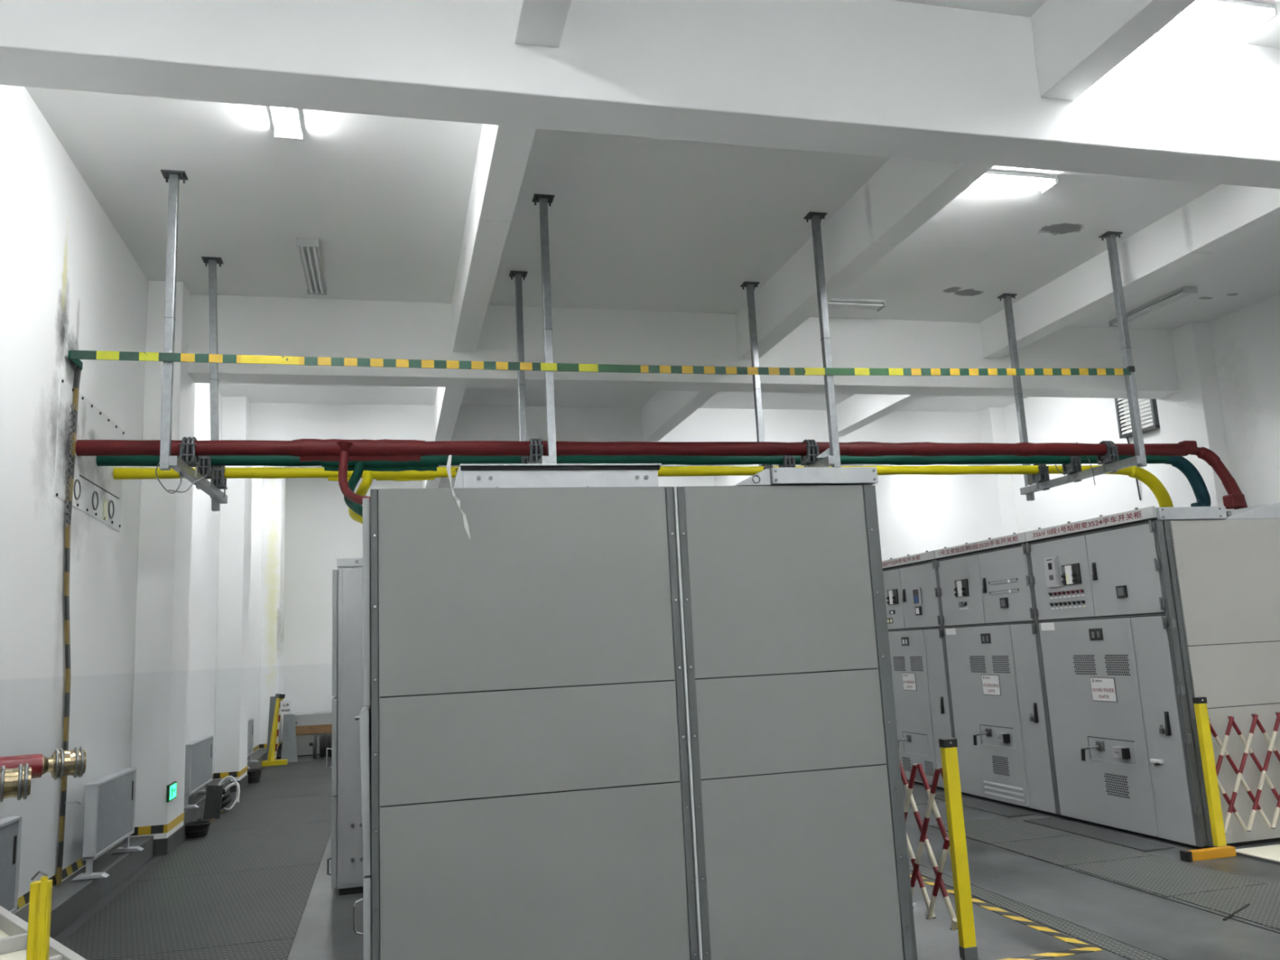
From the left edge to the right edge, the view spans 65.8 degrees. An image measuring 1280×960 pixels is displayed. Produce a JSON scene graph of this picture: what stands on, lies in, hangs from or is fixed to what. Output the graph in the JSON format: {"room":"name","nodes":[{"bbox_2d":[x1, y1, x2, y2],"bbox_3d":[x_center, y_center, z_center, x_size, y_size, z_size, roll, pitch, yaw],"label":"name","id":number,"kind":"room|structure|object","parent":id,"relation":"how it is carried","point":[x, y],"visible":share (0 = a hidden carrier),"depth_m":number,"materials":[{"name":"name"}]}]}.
{"room":"electrical room","nodes":[
{"label":"electrical room","id":0,"kind":"room"},
{"bbox_2d":[0,84,263,913],"bbox_3d":[-4.741,0.512,8.451,0.250,5.680,26.100,0,-10,-14],"label":"wall","id":1,"kind":"structure","parent":0,"point":[69,281],"depth_m":7.51,"materials":[{"name":"white paint"}]},
{"bbox_2d":[0,815,22,913],"bbox_3d":[-3.604,2.233,5.164,0.314,0.690,1.587,0,-10,-14],"label":"radiator","id":2,"kind":"object","parent":1,"relation":"attached to","point":[11,827],"visible":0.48,"depth_m":5.82,"materials":[{"name":"metal"}]},
{"bbox_2d":[17,857,85,909],"bbox_3d":[-3.406,2.291,3.740,0.004,0.070,11.580,0,-10,-14],"label":"trim","id":3,"kind":"structure","parent":1,"relation":"attached to","point":[23,900],"depth_m":7.46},
{"bbox_2d":[53,376,74,502],"bbox_3d":[-4.367,-0.303,7.496,0.015,0.913,0.348,0,-10,-14],"label":"plate","id":4,"kind":"object","parent":1,"relation":"attached to","point":[66,391],"depth_m":7.50,"materials":[{"name":"grey paint"}]},
{"bbox_2d":[64,404,75,527],"bbox_3d":[-4.355,-0.113,7.563,0.028,0.959,0.028,-8,-11,30],"label":"hanging chain","id":5,"kind":"object","parent":4,"relation":"hanging from","point":[72,415],"visible":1,"depth_m":7.56,"materials":[{"name":"metal"}]},
{"bbox_2d":[13,835,153,937],"bbox_3d":[-3.290,2.428,3.745,0.230,0.190,11.580,0,-10,-14],"label":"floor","id":6,"kind":"structure","parent":1,"relation":"attached to","point":[70,900],"depth_m":7.49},
{"bbox_2d":[71,450,122,531],"bbox_3d":[-4.595,0.053,8.402,0.015,0.604,1.434,0,-10,-14],"label":"plate","id":7,"kind":"object","parent":1,"relation":"attached to","point":[96,492],"depth_m":8.36,"materials":[{"name":"grey paint"}]},
{"bbox_2d":[75,392,124,441],"bbox_3d":[-4.618,-0.382,8.485,0.015,0.403,1.403,0,-10,-14],"label":"plate","id":8,"kind":"object","parent":1,"relation":"attached to","point":[92,424],"depth_m":8.27,"materials":[{"name":"grey paint"}]},
{"bbox_2d":[57,767,143,880],"bbox_3d":[-4.316,2.748,7.990,0.314,0.690,1.307,0,-10,-14],"label":"radiator","id":9,"kind":"object","parent":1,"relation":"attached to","point":[109,806],"visible":1,"depth_m":7.84,"materials":[{"name":"metal"}]},
{"bbox_2d":[129,812,184,835],"bbox_3d":[-4.736,3.369,9.712,0.343,0.075,0.806,0,-10,-14],"label":"trim","id":10,"kind":"structure","parent":1,"relation":"attached to","point":[141,830],"depth_m":9.35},
{"bbox_2d":[129,280,195,839],"bbox_3d":[-4.867,0.737,10.159,0.340,5.540,0.800,0,-10,-14],"label":"column","id":11,"kind":"structure","parent":1,"relation":"attached to","point":[160,682],"depth_m":9.79,"materials":[{"name":"white paint"}]},
{"bbox_2d":[152,824,185,856],"bbox_3d":[-4.724,3.529,9.686,0.352,0.150,0.824,0,-10,-14],"label":"trim","id":12,"kind":"structure","parent":1,"relation":"attached to","point":[161,846],"depth_m":9.38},
{"bbox_2d":[166,781,177,802],"bbox_3d":[-4.500,2.994,9.515,0.030,0.155,0.340,0,-10,-14],"label":"exit sign","id":13,"kind":"object","parent":1,"relation":"attached to","point":[171,788],"visible":1,"depth_m":9.45,"materials":[{"name":"green"}]},
{"bbox_2d":[183,734,213,808],"bbox_3d":[-5.236,3.414,11.643,0.314,0.690,1.557,0,-10,-14],"label":"radiator","id":14,"kind":"object","parent":1,"relation":"attached to","point":[198,752],"visible":0.73,"depth_m":11.50,"materials":[{"name":"metal"}]},
{"bbox_2d":[183,778,231,822],"bbox_3d":[-5.349,3.918,11.918,0.230,0.190,3.860,0,-10,-14],"label":"trim","id":15,"kind":"structure","parent":1,"relation":"attached to","point":[199,799],"depth_m":11.70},
{"bbox_2d":[213,765,247,778],"bbox_3d":[-5.867,4.187,14.200,0.343,0.075,0.806,0,-10,-14],"label":"trim","id":16,"kind":"structure","parent":1,"relation":"attached to","point":[235,774],"depth_m":13.83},
{"bbox_2d":[213,396,252,781],"bbox_3d":[-5.998,1.555,14.647,0.340,5.540,0.800,0,-10,-14],"label":"column","id":17,"kind":"structure","parent":1,"relation":"attached to","point":[233,633],"depth_m":14.27,"materials":[{"name":"white paint"}]},
{"bbox_2d":[230,773,248,791],"bbox_3d":[-5.855,4.347,14.174,0.352,0.150,0.824,0,-10,-14],"label":"trim","id":18,"kind":"structure","parent":1,"relation":"attached to","point":[243,782],"depth_m":14.00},
{"bbox_2d":[247,718,258,768],"bbox_3d":[-6.205,4.115,15.486,0.314,0.690,1.207,0,-10,-14],"label":"radiator","id":19,"kind":"object","parent":1,"relation":"attached to","point":[251,721],"visible":0.35,"depth_m":15.87,"materials":[{"name":"metal"}]},
{"bbox_2d":[247,748,266,769],"bbox_3d":[-6.516,4.763,16.550,0.230,0.190,4.160,0,-10,-14],"label":"trim","id":20,"kind":"structure","parent":1,"relation":"attached to","point":[260,755],"depth_m":17.00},
{"bbox_2d":[258,466,285,748],"bbox_3d":[-7.201,2.426,19.421,0.340,5.540,0.800,0,-10,-14],"label":"column","id":21,"kind":"structure","parent":1,"relation":"attached to","point":[272,629],"depth_m":19.11,"materials":[{"name":"paint"}]},
{"bbox_2d":[56,350,1135,884],"bbox_3d":[0.335,0.917,8.634,9.645,4.050,0.448,0,-10,-14],"label":"strip","id":22,"kind":"object","parent":1,"relation":"attached to","point":[74,356],"visible":0.99,"depth_m":8.22,"materials":[{"name":"multicoloured plastic"}]},
{"bbox_2d":[248,402,982,443],"bbox_3d":[0.085,-0.751,16.762,13.200,0.880,0.390,0,-10,-14],"label":"beam","id":23,"kind":"structure","parent":1,"relation":"attached to","point":[268,421],"depth_m":16.32,"materials":[{"name":"white paint"}]},
{"bbox_2d":[0,0,1279,189],"bbox_3d":[2.631,-2.593,6.660,13.200,0.880,0.370,0,-10,-14],"label":"beam","id":24,"kind":"structure","parent":1,"relation":"attached to","point":[889,78],"depth_m":5.92,"materials":[{"name":"white paint"}]},
{"bbox_2d":[187,293,1180,399],"bbox_3d":[1.216,-1.569,12.275,13.200,0.880,0.410,0,-10,-14],"label":"ceiling beam","id":25,"kind":"structure","parent":1,"relation":"attached to","point":[247,325],"depth_m":11.79,"materials":[{"name":"white paint"}]},
{"bbox_2d":[282,475,714,727],"bbox_3d":[-1.331,2.721,22.444,13.200,5.680,0.250,0,-10,-14],"label":"wall","id":26,"kind":"structure","parent":0,"point":[320,530],"depth_m":21.04,"materials":[{"name":"white paint"}]},
{"bbox_2d":[422,465,444,488],"bbox_3d":[-3.966,-0.318,19.035,0.255,0.580,6.050,0,-10,-14],"label":"trim","id":27,"kind":"structure","parent":26,"relation":"attached to","point":[434,483],"depth_m":19.64,"materials":[{"name":"white paint"}]},
{"bbox_2d":[714,464,778,485],"bbox_3d":[2.626,-0.408,20.712,0.260,0.480,6.050,0,-10,-14],"label":"trim","id":28,"kind":"structure","parent":26,"relation":"attached to","point":[718,480],"depth_m":22.37,"materials":[{"name":"white paint"}]},
{"bbox_2d":[24,0,1279,467],"bbox_3d":[1.636,-2.424,10.594,13.700,0.200,26.100,0,-10,-14],"label":"ceiling","id":29,"kind":"structure","parent":0,"point":[635,223],"depth_m":9.34,"materials":[{"name":"white paint"}]},
{"bbox_2d":[155,169,227,511],"bbox_3d":[-3.867,-1.048,8.715,0.342,2.606,1.941,0,-10,-14],"label":"hanger","id":30,"kind":"object","parent":29,"relation":"hanging from","point":[183,465],"visible":0.94,"depth_m":7.98,"materials":[{"name":"metal"}]},
{"bbox_2d":[113,465,1173,524],"bbox_3d":[0.847,0.269,9.659,11.166,1.043,1.245,0,-10,-14],"label":"pipe","id":31,"kind":"object","parent":30,"relation":"hanging from","point":[1154,484],"visible":0.48,"depth_m":10.16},
{"bbox_2d":[96,455,1210,516],"bbox_3d":[1.001,0.163,9.131,11.204,1.064,1.289,0,-10,-14],"label":"pipe","id":32,"kind":"object","parent":30,"relation":"hanging from","point":[430,463],"visible":0.62,"depth_m":9.50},
{"bbox_2d":[75,438,1247,509],"bbox_3d":[1.016,0.062,8.627,10.988,1.074,1.189,0,-10,-14],"label":"pipe","id":33,"kind":"object","parent":30,"relation":"hanging from","point":[343,451],"visible":0.88,"depth_m":8.81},
{"bbox_2d":[270,106,302,140],"bbox_3d":[-2.491,-2.717,6.842,0.200,0.078,1.304,0,-10,-14],"label":"lamp","id":34,"kind":"object","parent":29,"relation":"attached to","point":[286,122],"visible":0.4,"depth_m":7.30,"materials":[{"name":"white"}]},
{"bbox_2d":[296,238,326,294],"bbox_3d":[-3.310,-2.139,10.008,0.200,0.078,1.304,0,-10,-14],"label":"lamp","id":35,"kind":"object","parent":29,"relation":"attached to","point":[308,249],"visible":1,"depth_m":9.91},
{"bbox_2d":[434,386,465,440],"bbox_3d":[-2.627,-1.286,13.721,0.255,0.580,4.300,0,-10,-14],"label":"trim","id":36,"kind":"structure","parent":29,"relation":"attached to","point":[448,400],"depth_m":14.11,"materials":[{"name":"white paint"}]},
{"bbox_2d":[451,124,536,352],"bbox_3d":[-1.351,-2.210,8.655,0.255,0.580,5.490,0,-10,-14],"label":"trim","id":37,"kind":"structure","parent":29,"relation":"attached to","point":[503,154],"depth_m":8.07,"materials":[{"name":"white paint"}]},
{"bbox_2d":[509,194,556,463],"bbox_3d":[-1.048,-1.115,9.438,0.247,2.505,1.940,0,-10,-14],"label":"hanger","id":38,"kind":"object","parent":29,"relation":"hanging from","point":[544,199],"visible":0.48,"depth_m":8.67,"materials":[{"name":"metal"}]},
{"bbox_2d":[513,0,572,48],"bbox_3d":[0.059,-3.230,3.060,0.255,0.580,5.490,0,-10,-14],"label":"trim","id":39,"kind":"structure","parent":29,"relation":"attached to","point":[540,23],"depth_m":5.43,"materials":[{"name":"white paint"}]},
{"bbox_2d":[642,391,718,441],"bbox_3d":[0.688,-1.307,14.560,0.255,0.580,4.300,0,-10,-14],"label":"trim","id":40,"kind":"structure","parent":29,"relation":"attached to","point":[665,410],"depth_m":15.24,"materials":[{"name":"white paint"}]},
{"bbox_2d":[740,212,840,469],"bbox_3d":[1.471,-1.130,10.075,0.270,2.505,1.940,0,-10,-14],"label":"hanger","id":41,"kind":"object","parent":29,"relation":"hanging from","point":[831,456],"visible":0.63,"depth_m":9.31,"materials":[{"name":"metal"}]},
{"bbox_2d":[826,297,886,311],"bbox_3d":[2.304,-2.105,11.835,1.304,0.078,0.200,0,-10,-14],"label":"lamp","id":42,"kind":"object","parent":29,"relation":"attached to","point":[836,303],"visible":0.48,"depth_m":11.86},
{"bbox_2d":[735,157,994,359],"bbox_3d":[1.964,-2.231,9.494,0.255,0.580,5.490,0,-10,-14],"label":"beam","id":43,"kind":"structure","parent":29,"relation":"attached to","point":[903,194],"depth_m":9.03,"materials":[{"name":"white paint"}]},
{"bbox_2d":[835,394,925,436],"bbox_3d":[3.965,-1.377,15.398,0.260,0.480,4.300,0,-10,-14],"label":"trim","id":44,"kind":"structure","parent":29,"relation":"attached to","point":[856,411],"depth_m":16.15,"materials":[{"name":"white paint"}]},
{"bbox_2d":[971,170,1057,193],"bbox_3d":[3.074,-2.662,8.779,1.304,0.078,0.200,0,-10,-14],"label":"lamp","id":45,"kind":"object","parent":29,"relation":"attached to","point":[1044,183],"visible":0.59,"depth_m":8.81,"materials":[{"name":"white"}]},
{"bbox_2d":[997,231,1146,501],"bbox_3d":[4.649,-1.138,10.877,0.314,2.530,1.940,0,-10,-14],"label":"hanger","id":46,"kind":"object","parent":29,"relation":"hanging from","point":[1073,471],"visible":0.8,"depth_m":10.20,"materials":[{"name":"metal"}]},
{"bbox_2d":[1031,0,1196,100],"bbox_3d":[3.374,-3.251,3.899,0.255,0.580,5.490,0,-10,-14],"label":"trim","id":47,"kind":"structure","parent":29,"relation":"attached to","point":[1077,42],"depth_m":6.07,"materials":[{"name":"white paint"}]},
{"bbox_2d":[979,184,1279,358],"bbox_3d":[5.241,-2.300,10.333,0.260,0.480,5.490,0,-10,-14],"label":"beam","id":48,"kind":"structure","parent":29,"relation":"attached to","point":[1225,215],"depth_m":10.16,"materials":[{"name":"white paint"}]},
{"bbox_2d":[1108,286,1198,327],"bbox_3d":[6.491,-2.186,12.570,0.200,0.078,1.304,0,-10,-14],"label":"lamp","id":49,"kind":"object","parent":29,"relation":"attached to","point":[1183,291],"visible":0.85,"depth_m":12.40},
{"bbox_2d":[1175,0,1278,32],"bbox_3d":[3.545,-3.079,6.460,1.304,0.078,0.200,0,-10,-14],"label":"lamp","id":50,"kind":"object","parent":29,"relation":"attached to","point":[1253,15],"visible":0.62,"depth_m":6.52,"materials":[{"name":"white"}]},
{"bbox_2d":[56,755,1279,959],"bbox_3d":[1.923,3.416,9.601,13.700,0.300,26.100,0,-10,-14],"label":"floor","id":51,"kind":"structure","parent":0,"point":[1171,930],"depth_m":6.14,"materials":[{"name":"grey concrete"}]},
{"bbox_2d":[53,765,267,943],"bbox_3d":[-4.442,3.470,8.982,0.095,0.003,22.500,0,-10,-14],"label":"trim","id":52,"kind":"structure","parent":51,"relation":"on","point":[89,913],"depth_m":7.57,"materials":[{"name":"metal"}]},
{"bbox_2d":[61,863,319,959],"bbox_3d":[-3.185,3.107,7.218,1.470,0.006,2.392,0,-10,-14],"label":"plate","id":53,"kind":"object","parent":51,"relation":"on","point":[171,914],"visible":1,"depth_m":6.98,"materials":[{"name":"metal"}]},
{"bbox_2d":[102,937,293,959],"bbox_3d":[-2.607,2.689,4.927,1.470,0.006,2.392,0,-10,-14],"label":"plate","id":54,"kind":"object","parent":51,"relation":"on","point":[277,949],"visible":1,"depth_m":5.99,"materials":[{"name":"metal"}]},
{"bbox_2d":[133,821,331,881],"bbox_3d":[-3.762,3.525,9.510,1.470,0.006,2.392,0,-10,-14],"label":"plate","id":55,"kind":"object","parent":51,"relation":"on","point":[219,851],"visible":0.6,"depth_m":9.28,"materials":[{"name":"metal"}]},
{"bbox_2d":[183,820,211,837],"bbox_3d":[-4.600,3.628,10.275,0.280,0.139,0.280,0,-10,-14],"label":"basin","id":56,"kind":"object","parent":55,"relation":"on","point":[197,828],"visible":0.92,"depth_m":10.19,"materials":[{"name":"plastic"}]},
{"bbox_2d":[204,793,332,831],"bbox_3d":[-4.340,3.942,11.802,1.470,0.006,2.392,0,-10,-14],"label":"plate","id":57,"kind":"object","parent":51,"relation":"on","point":[309,808],"visible":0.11,"depth_m":11.61,"materials":[{"name":"metal"}]},
{"bbox_2d":[203,785,223,819],"bbox_3d":[-4.944,3.733,11.482,0.192,0.370,0.139,-2,-10,-4],"label":"board","id":58,"kind":"object","parent":57,"relation":"on","point":[212,808],"visible":1,"depth_m":11.46,"materials":[{"name":"metal"}]},
{"bbox_2d":[221,788,233,808],"bbox_3d":[-5.068,3.873,11.970,0.277,0.276,0.322,0,-10,-14],"label":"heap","id":59,"kind":"object","parent":57,"relation":"on","point":[226,799],"visible":0.43,"depth_m":11.93,"materials":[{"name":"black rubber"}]},
{"bbox_2d":[217,775,239,810],"bbox_3d":[-5.106,3.855,12.231,0.330,0.398,0.483,0,-10,-14],"label":"cable loop","id":60,"kind":"object","parent":57,"relation":"on","point":[235,783],"visible":0.73,"depth_m":12.21,"materials":[{"name":"white plastic"}]},
{"bbox_2d":[266,696,275,759],"bbox_3d":[-6.633,4.495,17.836,0.160,1.160,0.220,0,-10,-14],"label":"leaning board","id":61,"kind":"object","parent":51,"relation":"on","point":[273,700],"visible":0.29,"depth_m":17.86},
{"bbox_2d":[262,693,291,766],"bbox_3d":[-6.414,4.380,17.399,0.550,1.217,0.280,0,-10,-14],"label":"barrier","id":62,"kind":"object","parent":51,"relation":"on","point":[282,707],"visible":0.98,"depth_m":17.34,"materials":[{"name":"yellow plastic"}]},
{"bbox_2d":[231,774,331,801],"bbox_3d":[-4.917,4.360,14.094,1.470,0.006,2.392,0,-10,-14],"label":"plate","id":63,"kind":"object","parent":51,"relation":"on","point":[313,784],"visible":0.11,"depth_m":13.90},
{"bbox_2d":[247,768,262,783],"bbox_3d":[-5.783,4.431,14.805,0.260,0.189,0.260,0,-10,-14],"label":"bucket","id":64,"kind":"object","parent":63,"relation":"on","point":[254,775],"visible":0.77,"depth_m":14.72,"materials":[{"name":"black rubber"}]},
{"bbox_2d":[280,714,297,762],"bbox_3d":[-6.315,4.627,17.814,0.286,0.860,0.223,2,-11,-24],"label":"sheet","id":65,"kind":"object","parent":51,"relation":"on","point":[289,748],"visible":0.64,"depth_m":17.79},
{"bbox_2d":[260,759,331,779],"bbox_3d":[-5.519,4.795,16.481,1.470,0.006,2.592,0,-10,-14],"label":"plate","id":66,"kind":"object","parent":51,"relation":"on","point":[316,767],"visible":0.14,"depth_m":16.23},
{"bbox_2d":[296,732,332,756],"bbox_3d":[-6.131,5.079,19.150,1.050,0.400,0.710,0,-10,-14],"label":"storage cabinet","id":67,"kind":"object","parent":51,"relation":"on","point":[304,742],"visible":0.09,"depth_m":18.75,"materials":[{"name":"metal"}]},
{"bbox_2d":[295,724,332,734],"bbox_3d":[-6.212,4.803,19.159,1.260,0.155,0.690,0,-10,-14],"label":"wooden skid","id":68,"kind":"object","parent":67,"relation":"on","point":[326,728],"visible":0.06,"depth_m":18.81,"materials":[{"name":"brown wood"}]},
{"bbox_2d":[291,711,332,726],"bbox_3d":[-6.196,4.622,19.211,1.240,0.214,0.620,0,-10,-14],"label":"case","id":69,"kind":"object","parent":68,"relation":"on","point":[316,717],"visible":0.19,"depth_m":18.91,"materials":[{"name":"grey paint"}]},
{"bbox_2d":[319,733,332,757],"bbox_3d":[-5.565,4.872,18.183,0.625,0.411,0.414,0,-10,-14],"label":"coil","id":70,"kind":"object","parent":51,"relation":"on","point":[325,741],"visible":0.29,"depth_m":17.98,"materials":[{"name":"black rubber"}]},
{"bbox_2d":[326,557,363,895],"bbox_3d":[-1.135,1.981,8.658,2.976,2.505,1.670,0,-10,-14],"label":"tall cabinet","id":71,"kind":"object","parent":51,"relation":"on","point":[347,855],"visible":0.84,"depth_m":7.54,"materials":[{"name":"metal"}]},
{"bbox_2d":[353,463,917,959],"bbox_3d":[-0.178,1.327,5.546,2.690,2.660,1.681,0,-10,-14],"label":"tall cabinet","id":72,"kind":"object","parent":51,"relation":"on","point":[624,715],"visible":1,"depth_m":4.77,"materials":[{"name":"metal"}]},
{"bbox_2d":[446,454,470,538],"bbox_3d":[-0.870,0.082,4.740,0.108,0.410,0.011,0,-10,-14],"label":"tape","id":73,"kind":"object","parent":72,"relation":"attached to","point":[448,465],"visible":1,"depth_m":4.74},
{"bbox_2d":[881,550,962,793],"bbox_3d":[4.373,2.195,11.884,2.776,2.630,1.647,0,-10,-14],"label":"tall cabinet","id":74,"kind":"object","parent":51,"relation":"on","point":[923,716],"visible":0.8,"depth_m":11.36,"materials":[{"name":"metal"}]},
{"bbox_2d":[893,656,905,671],"bbox_3d":[3.086,2.186,11.787,0.001,0.171,0.278,0,-10,-14],"label":"vent","id":75,"kind":"object","parent":74,"relation":"attached to","point":[899,662],"depth_m":11.79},
{"bbox_2d":[902,755,911,770],"bbox_3d":[3.134,3.335,11.629,0.001,0.157,0.193,0,-10,-14],"label":"vent","id":76,"kind":"object","parent":74,"relation":"attached to","point":[906,760],"depth_m":11.63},
{"bbox_2d":[910,656,923,671],"bbox_3d":[3.184,2.115,11.401,0.001,0.171,0.278,0,-10,-14],"label":"vent","id":77,"kind":"object","parent":74,"relation":"attached to","point":[916,662],"depth_m":11.40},
{"bbox_2d":[924,760,933,776],"bbox_3d":[3.265,3.240,11.109,0.001,0.157,0.262,0,-10,-14],"label":"vent","id":78,"kind":"object","parent":74,"relation":"attached to","point":[928,765],"depth_m":11.14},
{"bbox_2d":[899,737,977,959],"bbox_3d":[1.539,2.082,5.914,0.095,1.130,1.277,0,-10,-17],"label":"barrier","id":79,"kind":"object","parent":51,"relation":"on","point":[955,844],"visible":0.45,"depth_m":5.38,"materials":[{"name":"yellow plastic"}]},
{"bbox_2d":[927,794,1034,817],"bbox_3d":[3.361,3.233,9.866,0.280,0.008,1.450,0,-10,-14],"label":"plate","id":80,"kind":"object","parent":51,"relation":"on","point":[966,802],"visible":0.8,"depth_m":9.64,"materials":[{"name":"metal"}]},
{"bbox_2d":[934,532,1062,817],"bbox_3d":[4.769,1.908,10.310,2.776,2.630,1.647,0,-10,-14],"label":"tall cabinet","id":81,"kind":"object","parent":51,"relation":"on","point":[1001,731],"visible":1,"depth_m":9.89,"materials":[{"name":"metal"}]},
{"bbox_2d":[969,655,986,672],"bbox_3d":[3.483,1.899,10.214,0.001,0.171,0.278,0,-10,-14],"label":"vent","id":82,"kind":"object","parent":81,"relation":"attached to","point":[977,663],"depth_m":10.21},
{"bbox_2d":[991,755,1009,776],"bbox_3d":[3.583,2.837,9.840,0.001,0.178,0.273,0,-10,-14],"label":"vent","id":83,"kind":"object","parent":81,"relation":"attached to","point":[1000,763],"depth_m":9.84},
{"bbox_2d":[991,655,1009,672],"bbox_3d":[3.580,1.829,9.827,0.001,0.171,0.278,0,-10,-14],"label":"vent","id":84,"kind":"object","parent":81,"relation":"attached to","point":[1000,664],"depth_m":9.83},
{"bbox_2d":[909,871,1092,947],"bbox_3d":[2.083,2.742,6.591,0.070,0.004,2.660,0,-10,-14],"label":"tape","id":85,"kind":"object","parent":51,"relation":"on","point":[1065,938],"visible":0.57,"depth_m":5.86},
{"bbox_2d":[930,817,1074,844],"bbox_3d":[3.111,3.026,8.568,0.800,0.006,0.940,0,-10,-14],"label":"plate","id":86,"kind":"object","parent":51,"relation":"on","point":[1003,829],"visible":0.96,"depth_m":8.48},
{"bbox_2d":[908,860,1166,959],"bbox_3d":[2.423,2.588,5.794,0.150,0.006,4.400,0,-10,-14],"label":"plate","id":87,"kind":"object","parent":51,"relation":"on","point":[1121,948],"visible":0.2,"depth_m":5.78,"materials":[{"name":"metal"}]},
{"bbox_2d":[908,859,1168,959],"bbox_3d":[2.409,2.659,6.196,0.010,0.003,3.600,0,-10,-14],"label":"trim","id":88,"kind":"structure","parent":51,"relation":"on","point":[908,860],"depth_m":5.82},
{"bbox_2d":[997,946,1102,959],"bbox_3d":[2.009,2.507,5.185,0.910,0.004,0.068,0,-10,-14],"label":"tape","id":89,"kind":"object","parent":51,"relation":"on","point":[1091,948],"visible":1,"depth_m":5.23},
{"bbox_2d":[991,834,1155,866],"bbox_3d":[3.335,2.864,7.680,0.800,0.006,0.900,0,-10,-14],"label":"plate","id":90,"kind":"object","parent":51,"relation":"on","point":[1074,849],"visible":1,"depth_m":7.63,"materials":[{"name":"metal"}]},
{"bbox_2d":[1023,817,1175,851],"bbox_3d":[3.772,2.935,8.238,0.280,0.010,1.500,0,-10,-14],"label":"plate","id":91,"kind":"object","parent":51,"relation":"on","point":[1140,844],"visible":1,"depth_m":8.12,"materials":[{"name":"metal"}]},
{"bbox_2d":[928,825,1279,933],"bbox_3d":[3.096,2.754,6.954,0.010,0.003,4.150,0,-10,-14],"label":"trim","id":92,"kind":"structure","parent":51,"relation":"on","point":[928,825],"depth_m":6.47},
{"bbox_2d":[1025,502,1279,848],"bbox_3d":[5.168,1.544,8.729,2.776,2.780,1.690,0,-10,-14],"label":"tall cabinet","id":93,"kind":"object","parent":51,"relation":"on","point":[1140,614],"visible":0.99,"depth_m":7.95,"materials":[{"name":"metal"}]},
{"bbox_2d":[1073,654,1096,675],"bbox_3d":[3.879,1.612,8.640,0.001,0.171,0.278,0,-10,-14],"label":"vent","id":94,"kind":"object","parent":93,"relation":"attached to","point":[1083,664],"depth_m":8.64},
{"bbox_2d":[1104,773,1129,798],"bbox_3d":[3.980,2.550,8.267,0.001,0.178,0.273,0,-10,-14],"label":"vent","id":95,"kind":"object","parent":93,"relation":"attached to","point":[1117,785],"depth_m":8.26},
{"bbox_2d":[1104,654,1130,675],"bbox_3d":[3.977,1.542,8.253,0.001,0.171,0.278,0,-10,-14],"label":"vent","id":96,"kind":"object","parent":93,"relation":"attached to","point":[1114,664],"depth_m":8.25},
{"bbox_2d":[1066,854,1266,897],"bbox_3d":[3.572,2.700,6.780,0.780,0.006,0.970,0,-10,-14],"label":"plate","id":97,"kind":"object","parent":51,"relation":"on","point":[1163,876],"visible":1,"depth_m":6.72,"materials":[{"name":"metal"}]},
{"bbox_2d":[1170,881,1279,929],"bbox_3d":[4.789,2.487,5.880,2.660,0.006,1.390,0,-10,-14],"label":"plate","id":98,"kind":"object","parent":51,"relation":"on","point":[1264,908],"visible":1,"depth_m":6.03,"materials":[{"name":"metal"}]},
{"bbox_2d":[1179,697,1279,862],"bbox_3d":[4.725,2.192,7.485,1.748,1.130,0.173,0,-10,-14],"label":"barrier","id":99,"kind":"object","parent":51,"relation":"on","point":[1220,849],"visible":1,"depth_m":7.43,"materials":[{"name":"yellow plastic"}]},
{"bbox_2d":[1235,844,1279,862],"bbox_3d":[5.219,2.683,7.199,1.580,0.020,0.670,0,-10,-14],"label":"board","id":100,"kind":"object","parent":51,"relation":"on","point":[1272,852],"visible":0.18,"depth_m":7.22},
{"bbox_3d":[-2.030,2.271,2.635,1.470,0.006,2.392,0,-10,-14],"label":"plate","id":101,"kind":"object","parent":51,"relation":"on","visible":0},
{"bbox_2d":[26,870,52,959],"bbox_3d":[-1.576,1.630,2.557,0.140,1.198,0.170,0,-10,-14],"label":"barrier post","id":102,"kind":"object","parent":101,"relation":"on","point":[40,891],"visible":1,"depth_m":2.61,"materials":[{"name":"yellow paint"}]},
{"bbox_2d":[0,746,86,959],"bbox_3d":[-2.525,1.530,3.192,1.037,1.700,1.756,6,-13,-44],"label":"breaker handcart","id":103,"kind":"object","parent":101,"relation":"on","point":[16,771],"visible":1,"depth_m":3.21,"materials":[{"name":"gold metal"}]},
{"bbox_2d":[862,293,1279,560],"bbox_3d":[8.298,0.431,11.752,0.250,5.680,26.100,0,-10,-14],"label":"wall","id":104,"kind":"structure","parent":0,"point":[917,513],"depth_m":15.58,"materials":[{"name":"white paint"}]},
{"bbox_2d":[970,407,1017,541],"bbox_3d":[6.488,1.478,17.807,0.300,5.540,0.800,0,-10,-14],"label":"trim","id":105,"kind":"structure","parent":104,"relation":"attached to","point":[993,494],"depth_m":17.83,"materials":[{"name":"white paint"}]},
{"bbox_2d":[1114,398,1159,500],"bbox_3d":[7.383,-0.580,14.565,0.130,1.701,0.740,0,-10,-14],"label":"louvres","id":106,"kind":"object","parent":104,"relation":"attached to","point":[1148,413],"visible":0.46,"depth_m":14.66,"materials":[{"name":"black plastic"}]},
{"bbox_2d":[1155,321,1234,511],"bbox_3d":[7.619,0.659,13.319,0.300,5.540,0.800,0,-10,-14],"label":"trim","id":107,"kind":"structure","parent":104,"relation":"attached to","point":[1193,413],"depth_m":13.35,"materials":[{"name":"white paint"}]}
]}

